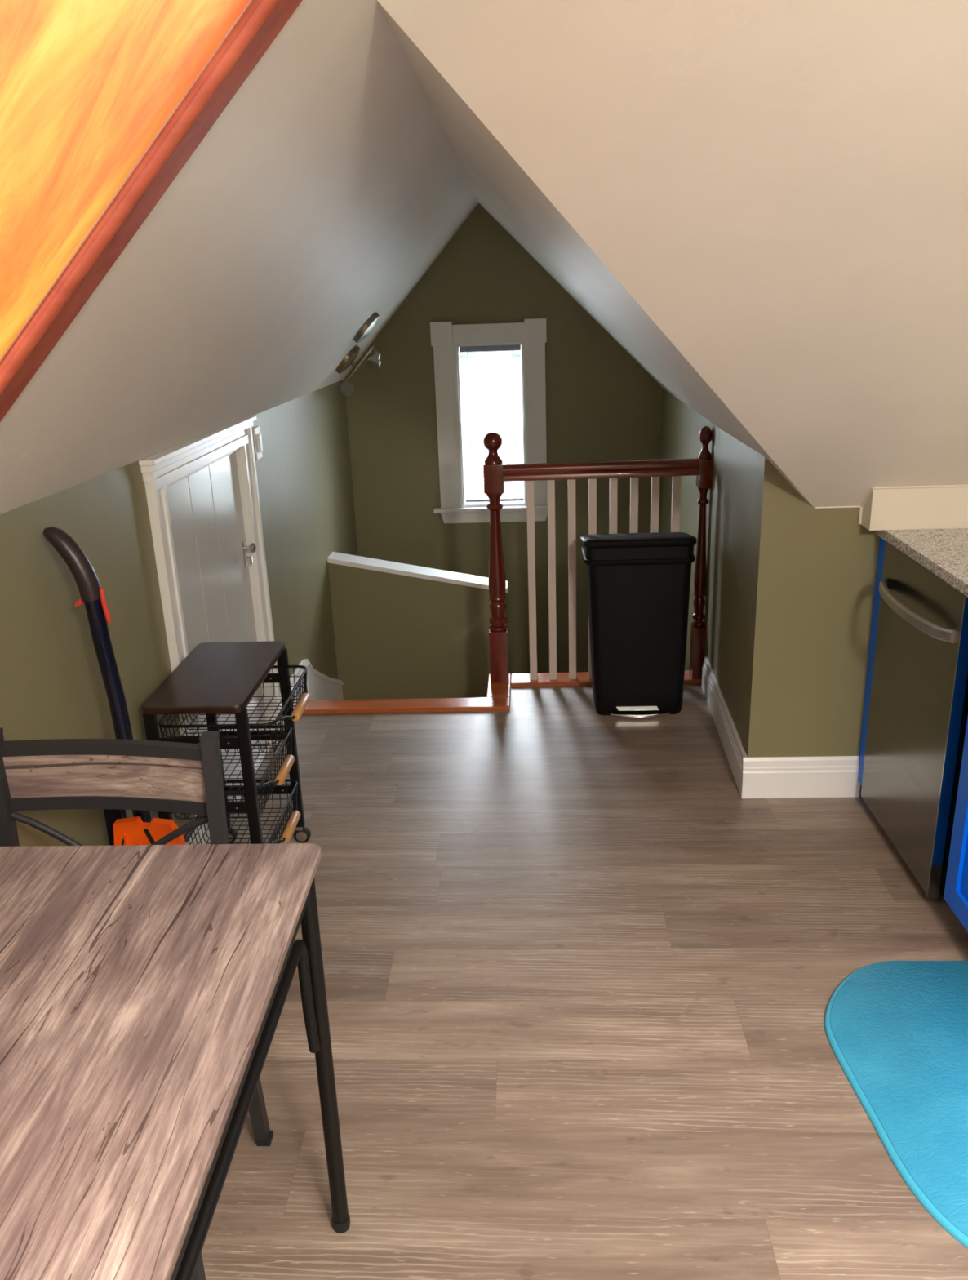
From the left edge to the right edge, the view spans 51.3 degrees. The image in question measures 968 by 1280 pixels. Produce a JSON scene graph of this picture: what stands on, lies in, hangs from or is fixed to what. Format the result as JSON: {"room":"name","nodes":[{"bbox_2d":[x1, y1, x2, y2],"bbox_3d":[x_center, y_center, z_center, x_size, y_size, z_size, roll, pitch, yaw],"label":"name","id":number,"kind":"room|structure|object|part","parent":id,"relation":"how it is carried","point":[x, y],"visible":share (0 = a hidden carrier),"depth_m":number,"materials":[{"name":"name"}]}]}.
{"room":"attic kitchen","nodes":[
{"label":"attic kitchen","id":0,"kind":"room"},
{"bbox_2d":[0,378,357,846],"bbox_3d":[-0.942,0.979,2.421,0.100,2.654,7.267,-1,19,4],"label":"wall","id":1,"kind":"structure","parent":0,"point":[52,686],"depth_m":2.52,"materials":[{"name":"green paint"}]},
{"bbox_2d":[138,415,284,844],"bbox_3d":[-0.875,-0.048,3.288,0.132,1.226,0.989,-1,19,4],"label":"door","id":2,"kind":"structure","parent":1,"relation":"in","point":[202,491],"depth_m":3.21,"materials":[{"name":"grey wood"}]},
{"bbox_3d":[-0.862,0.099,2.882,0.026,1.210,0.093,-1,19,3],"label":"casing","id":3,"kind":"part","parent":2,"relation":"part of","materials":[{"name":"white paint"}]},
{"bbox_3d":[-0.849,-0.587,3.100,0.042,0.088,0.989,-1,19,4],"label":"head casing","id":4,"kind":"part","parent":2,"relation":"part of","materials":[{"name":"white paint"}]},
{"bbox_3d":[-0.814,-0.181,3.693,0.028,1.210,0.095,-1,19,3],"label":"casing","id":5,"kind":"part","parent":2,"relation":"part of","materials":[{"name":"white paint"}]},
{"bbox_2d":[186,660,308,844],"bbox_3d":[-0.931,1.092,1.647,0.016,0.142,5.731,-1,19,4],"label":"baseboard","id":6,"kind":"structure","parent":1,"relation":"attached to","point":[298,672],"depth_m":4.18,"materials":[{"name":"white paint"}]},
{"bbox_2d":[253,426,262,460],"bbox_3d":[-0.827,-0.723,3.700,0.017,0.116,0.072,-1,19,3],"label":"light switch","id":7,"kind":"object","parent":1,"relation":"attached to","point":[256,433],"visible":1,"depth_m":3.68,"materials":[{"name":"white paint"}]},
{"bbox_2d":[302,658,343,700],"bbox_3d":[-0.714,0.359,5.167,0.026,1.062,1.414,-1,19,4],"label":"trim","id":8,"kind":"structure","parent":1,"relation":"attached to","point":[321,686],"depth_m":4.61,"materials":[{"name":"white paint"}]},
{"bbox_2d":[302,697,510,713],"bbox_3d":[-0.341,0.276,4.167,0.899,0.030,0.103,-1,19,3],"label":"trim","id":9,"kind":"structure","parent":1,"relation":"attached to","point":[472,704],"depth_m":4.14,"materials":[{"name":"orange wood"}]},
{"bbox_2d":[327,551,507,699],"bbox_3d":[-0.296,0.437,5.197,0.875,1.827,0.134,-1,19,3],"label":"wall","id":10,"kind":"structure","parent":0,"point":[402,630],"depth_m":4.97,"materials":[{"name":"green paint"}]},
{"bbox_2d":[0,0,967,514],"bbox_3d":[0.461,-0.804,1.750,3.008,1.634,7.264,-1,19,3],"label":"ceiling","id":11,"kind":"structure","parent":0,"point":[763,204],"depth_m":1.93,"materials":[{"name":"matte paint"}]},
{"bbox_2d":[0,0,302,422],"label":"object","id":12,"kind":"structure","parent":11,"relation":"attached to","point":[86,86],"depth_m":1.24,"materials":[{"name":"orange wood"}]},
{"bbox_2d":[335,311,380,395],"bbox_3d":[-0.562,-1.328,4.688,0.194,0.377,0.401,-12,21,-27],"label":"track light","id":13,"kind":"object","parent":11,"relation":"attached to","point":[346,388],"visible":1,"depth_m":4.73,"materials":[{"name":"silver metal"}]},
{"bbox_2d":[344,203,662,673],"bbox_3d":[0.164,-0.612,5.652,1.805,3.483,0.160,-1,19,3],"label":"wall","id":14,"kind":"structure","parent":0,"point":[602,405],"depth_m":5.39,"materials":[{"name":"green paint"}]},
{"bbox_2d":[430,318,547,523],"bbox_3d":[0.043,-1.174,5.441,0.660,1.060,0.220,-1,19,3],"label":"window","id":15,"kind":"structure","parent":14,"relation":"in","point":[446,338],"depth_m":5.35,"materials":[{"name":"white paint"}]},
{"bbox_3d":[-0.189,-1.136,5.386,0.123,0.870,0.027,-1,19,3],"label":"casing","id":16,"kind":"part","parent":15,"relation":"part of","materials":[{"name":"white paint"}]},
{"bbox_3d":[0.022,-1.588,5.224,0.430,0.100,0.022,-1,19,3],"label":"head casing","id":17,"kind":"part","parent":15,"relation":"part of","materials":[{"name":"white paint"}]},
{"bbox_2d":[459,344,523,502],"bbox_3d":[0.046,-1.154,5.419,0.320,0.824,0.045,-1,19,3],"label":"window blind","id":18,"kind":"object","parent":15,"relation":"attached to","point":[513,497],"visible":0.92,"depth_m":5.40,"materials":[{"name":"grey plastic"}]},
{"bbox_3d":[-0.075,-1.144,5.429,0.003,0.790,0.035,-1,19,3],"label":"ladder cord","id":19,"kind":"part","parent":18,"relation":"part of","materials":[{"name":"white fabric"}]},
{"bbox_3d":[0.059,-0.772,5.552,0.316,0.014,0.024,-1,19,3],"label":"rail","id":20,"kind":"part","parent":18,"relation":"part of","materials":[{"name":"grey"}]},
{"bbox_3d":[0.167,-1.149,5.418,0.003,0.790,0.035,-1,19,3],"label":"ladder cord","id":21,"kind":"part","parent":18,"relation":"part of","materials":[{"name":"white fabric"}]},
{"bbox_3d":[0.043,-1.359,5.438,0.328,0.453,0.025,-1,19,3],"label":"sash","id":22,"kind":"part","parent":15,"relation":"part of","materials":[{"name":"white paint"}]},
{"bbox_3d":[0.055,-0.969,5.541,0.328,0.413,0.025,-1,19,3],"label":"sash","id":23,"kind":"part","parent":15,"relation":"part of","materials":[{"name":"white paint"}]},
{"bbox_3d":[0.273,-1.145,5.364,0.115,0.870,0.027,-1,19,3],"label":"casing","id":24,"kind":"part","parent":15,"relation":"part of","materials":[{"name":"white paint"}]},
{"bbox_2d":[201,683,967,1279],"bbox_3d":[0.495,1.144,1.570,2.999,0.001,5.844,-1,19,3],"label":"floor","id":25,"kind":"structure","parent":0,"point":[664,1108],"depth_m":2.37,"materials":[{"name":"wood"}]},
{"bbox_2d":[43,526,186,845],"bbox_3d":[-0.776,0.314,2.290,0.221,1.183,0.205,-1,19,3],"label":"vacuum cleaner","id":26,"kind":"object","parent":25,"relation":"on","point":[138,829],"visible":0.44,"depth_m":2.16,"materials":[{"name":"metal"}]},
{"bbox_3d":[-0.850,-0.082,2.122,0.021,0.021,0.016,-1,19,3],"label":"release lever","id":27,"kind":"part","parent":26,"relation":"part of","materials":[{"name":"red plastic"}]},
{"bbox_3d":[-0.846,0.562,2.382,0.040,0.540,0.030,-1,19,3],"label":"rail","id":28,"kind":"part","parent":26,"relation":"part of","materials":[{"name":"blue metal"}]},
{"bbox_3d":[-0.739,0.592,2.289,0.159,0.417,0.026,-1,19,3],"label":"plate","id":29,"kind":"part","parent":26,"relation":"part of","materials":[{"name":"orange plastic"}]},
{"bbox_2d":[0,727,273,1279],"bbox_3d":[-0.665,0.654,1.719,0.427,0.905,0.481,-1,19,3],"label":"dining chair","id":30,"kind":"object","parent":25,"relation":"on","point":[55,774],"visible":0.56,"depth_m":1.80,"materials":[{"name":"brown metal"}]},
{"bbox_3d":[-0.856,0.593,1.912,0.030,0.901,0.087,-1,19,3],"label":"post","id":31,"kind":"part","parent":30,"relation":"part of","materials":[{"name":"grey metal"}]},
{"bbox_3d":[-0.671,0.193,1.780,0.402,0.022,0.038,0,19,7],"label":"rail","id":32,"kind":"part","parent":30,"relation":"part of","materials":[{"name":"grey metal"}]},
{"bbox_3d":[-0.667,0.294,1.815,0.402,0.024,0.038,0,19,7],"label":"rail","id":33,"kind":"part","parent":30,"relation":"part of","materials":[{"name":"grey metal"}]},
{"bbox_3d":[-0.466,0.940,1.584,0.025,0.440,0.025,-1,19,3],"label":"leg","id":34,"kind":"part","parent":30,"relation":"part of","materials":[{"name":"grey metal"}]},
{"bbox_3d":[-0.461,0.595,1.866,0.030,0.901,0.087,-1,19,3],"label":"post","id":35,"kind":"part","parent":30,"relation":"part of","materials":[{"name":"grey metal"}]},
{"bbox_2d":[0,843,350,1279],"bbox_3d":[-0.602,0.880,1.295,0.656,0.750,1.108,-1,19,3],"label":"dining table","id":36,"kind":"object","parent":25,"relation":"on","point":[144,988],"visible":1,"depth_m":1.28,"materials":[{"name":"brown wood"}]},
{"bbox_3d":[-0.604,0.551,1.180,0.624,0.021,0.964,-1,19,3],"label":"frame","id":37,"kind":"part","parent":36,"relation":"part of","materials":[{"name":"black metal"}]},
{"bbox_3d":[-0.273,0.725,1.726,0.029,0.725,0.029,-1,19,3],"label":"leg","id":38,"kind":"part","parent":36,"relation":"part of","materials":[{"name":"black metal"}]},
{"bbox_2d":[141,640,311,844],"bbox_3d":[-0.664,0.397,2.844,0.366,0.660,0.495,-1,19,3],"label":"cart","id":39,"kind":"object","parent":25,"relation":"on","point":[214,679],"visible":0.59,"depth_m":2.74,"materials":[{"name":"black metal"}]},
{"bbox_3d":[-0.834,0.456,2.633,0.028,0.587,0.020,-1,19,3],"label":"leg","id":40,"kind":"part","parent":39,"relation":"part of","materials":[{"name":"black metal"}]},
{"bbox_3d":[-0.724,0.261,2.561,0.234,0.028,0.010,-1,19,3],"label":"shelf rail","id":41,"kind":"part","parent":39,"relation":"part of","materials":[{"name":"black metal"}]},
{"bbox_3d":[-0.718,0.435,2.621,0.234,0.028,0.010,-1,19,3],"label":"shelf rail","id":42,"kind":"part","parent":39,"relation":"part of","materials":[{"name":"black metal"}]},
{"bbox_3d":[-0.817,0.308,3.059,0.028,0.587,0.020,-1,19,3],"label":"leg","id":43,"kind":"part","parent":39,"relation":"part of","materials":[{"name":"black metal"}]},
{"bbox_2d":[158,665,307,753],"bbox_3d":[-0.674,0.188,2.772,0.351,0.091,0.431,-1,19,3],"label":"basket","id":44,"kind":"object","parent":39,"relation":"on","point":[282,677],"depth_m":2.72,"materials":[{"name":"black metal"}]},
{"bbox_2d":[174,724,292,818],"bbox_3d":[-0.699,0.368,2.836,0.288,0.091,0.431,-1,19,3],"label":"basket","id":45,"kind":"object","parent":39,"relation":"on","point":[285,767],"depth_m":2.84,"materials":[{"name":"black metal"}]},
{"bbox_2d":[183,778,297,844],"bbox_3d":[-0.693,0.538,2.894,0.288,0.091,0.431,-1,19,3],"label":"basket","id":46,"kind":"object","parent":39,"relation":"on","point":[291,789],"depth_m":2.97,"materials":[{"name":"black metal"}]},
{"bbox_3d":[-0.600,0.451,2.622,0.028,0.587,0.020,-1,19,3],"label":"leg","id":47,"kind":"part","parent":39,"relation":"part of","materials":[{"name":"black metal"}]},
{"bbox_3d":[-0.701,0.288,3.047,0.234,0.028,0.010,-1,19,3],"label":"shelf rail","id":48,"kind":"part","parent":39,"relation":"part of","materials":[{"name":"black metal"}]},
{"bbox_3d":[-0.695,0.462,3.107,0.234,0.028,0.010,-1,19,3],"label":"shelf rail","id":49,"kind":"part","parent":39,"relation":"part of","materials":[{"name":"black metal"}]},
{"bbox_3d":[-0.707,0.114,2.987,0.234,0.028,0.010,-1,19,3],"label":"shelf rail","id":50,"kind":"part","parent":39,"relation":"part of","materials":[{"name":"black metal"}]},
{"bbox_3d":[-0.584,0.304,3.048,0.028,0.587,0.020,-1,19,3],"label":"leg","id":51,"kind":"part","parent":39,"relation":"part of","materials":[{"name":"black metal"}]},
{"bbox_2d":[486,673,511,697],"bbox_3d":[0.065,0.206,4.326,0.099,0.030,0.270,-1,19,3],"label":"trim","id":52,"kind":"structure","parent":25,"relation":"on","point":[494,689],"depth_m":4.28,"materials":[{"name":"orange wood"}]},
{"bbox_2d":[483,426,712,682],"bbox_3d":[0.469,-0.339,4.190,0.915,1.062,0.080,-1,19,3],"label":"stair railing","id":53,"kind":"object","parent":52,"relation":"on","point":[495,473],"visible":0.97,"depth_m":4.12,"materials":[{"name":"brown wood"}]},
{"bbox_3d":[0.052,-0.331,4.209,0.080,1.062,0.080,-1,19,3],"label":"newel post","id":54,"kind":"part","parent":53,"relation":"part of","materials":[{"name":"brown wood"}]},
{"bbox_3d":[0.470,-0.690,4.069,0.782,0.068,0.062,-1,19,3],"label":"handrail","id":55,"kind":"part","parent":53,"relation":"part of","materials":[{"name":"brown wood"}]},
{"bbox_3d":[0.899,-0.347,4.170,0.054,1.062,0.080,-1,19,3],"label":"newel post","id":56,"kind":"part","parent":53,"relation":"part of","materials":[{"name":"brown wood"}]},
{"bbox_2d":[580,532,697,718],"bbox_3d":[0.602,-0.078,3.998,0.424,0.722,0.314,-1,19,3],"label":"pedal bin","id":57,"kind":"object","parent":25,"relation":"on","point":[638,584],"visible":1,"depth_m":3.88,"materials":[{"name":"black plastic"}]},
{"bbox_3d":[0.591,-0.386,3.901,0.424,0.077,0.296,-1,19,3],"label":"lid","id":58,"kind":"part","parent":57,"relation":"part of","materials":[{"name":"black plastic"}]},
{"bbox_2d":[857,537,886,804],"bbox_3d":[1.233,0.107,3.149,0.048,0.878,0.073,-1,19,3],"label":"filler panel","id":59,"kind":"object","parent":25,"relation":"on","point":[882,542],"visible":0.27,"depth_m":3.14,"materials":[{"name":"blue paint"}]},
{"bbox_2d":[824,960,967,1248],"bbox_3d":[0.975,0.938,2.092,0.420,0.015,0.873,-1,19,3],"label":"floor mat","id":60,"kind":"object","parent":25,"relation":"on","point":[897,1031],"visible":1,"depth_m":2.16,"materials":[{"name":"teal rubber"}]},
{"bbox_2d":[861,541,967,897],"bbox_3d":[1.442,0.211,2.833,0.626,0.876,0.572,-1,19,3],"label":"dishwasher","id":61,"kind":"object","parent":25,"relation":"on","point":[918,715],"visible":0.91,"depth_m":2.75,"materials":[{"name":"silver metal"}]},
{"bbox_3d":[1.151,-0.087,2.736,0.064,0.033,0.490,-1,19,3],"label":"handle","id":62,"kind":"part","parent":61,"relation":"part of","materials":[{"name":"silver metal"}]},
{"bbox_3d":[1.191,0.294,2.570,0.029,0.840,0.003,-1,19,3],"label":"edge trim","id":63,"kind":"part","parent":61,"relation":"part of","materials":[{"name":"silver metal"}]},
{"bbox_2d":[943,717,967,932],"bbox_3d":[1.437,0.414,2.241,0.590,0.880,0.668,-1,19,3],"label":"base cabinet","id":64,"kind":"object","parent":25,"relation":"on","point":[956,891],"visible":1,"depth_m":2.50,"materials":[{"name":"blue paint"}]},
{"bbox_3d":[1.412,0.636,1.598,0.590,0.880,0.688,-1,19,3],"label":"base cabinet","id":65,"kind":"object","parent":25,"relation":"on","visible":0},
{"bbox_2d":[875,528,967,596],"bbox_3d":[1.568,-0.014,2.063,0.853,0.030,2.022,-1,19,3],"label":"countertop","id":66,"kind":"structure","parent":65,"relation":"on","point":[944,553],"depth_m":2.74,"materials":[{"name":"stone"}]},
{"bbox_2d":[658,388,879,795],"bbox_3d":[1.518,0.201,4.588,1.195,2.549,2.601,-1,19,3],"label":"wall","id":67,"kind":"structure","parent":0,"point":[790,588],"depth_m":3.22,"materials":[{"name":"green paint"}]},
{"bbox_2d":[511,670,702,686],"bbox_3d":[0.528,0.172,4.378,0.821,0.030,0.116,-1,19,3],"label":"trim","id":68,"kind":"structure","parent":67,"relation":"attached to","point":[543,678],"depth_m":4.34,"materials":[{"name":"orange wood"}]},
{"bbox_2d":[701,655,747,795],"bbox_3d":[0.893,0.292,3.784,0.016,0.142,0.978,-1,19,4],"label":"baseboard","id":69,"kind":"structure","parent":67,"relation":"attached to","point":[731,740],"depth_m":3.71,"materials":[{"name":"white paint"}]},
{"bbox_2d":[741,755,860,798],"bbox_3d":[1.042,0.451,3.308,0.383,0.142,0.016,-1,19,3],"label":"baseboard","id":70,"kind":"structure","parent":67,"relation":"attached to","point":[824,776],"depth_m":3.30,"materials":[{"name":"white paint"}]},
{"bbox_2d":[814,484,967,524],"bbox_3d":[1.505,-0.404,2.954,1.028,0.127,0.092,-1,19,3],"label":"trim","id":71,"kind":"structure","parent":67,"relation":"attached to","point":[940,486],"depth_m":2.91,"materials":[{"name":"beige paint"}]},
{"bbox_2d":[861,487,967,530],"bbox_3d":[1.578,-0.403,2.953,0.898,0.125,0.087,-1,19,3],"label":"backsplash","id":72,"kind":"structure","parent":67,"relation":"attached to","point":[940,508],"depth_m":2.93,"materials":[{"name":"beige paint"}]}
]}

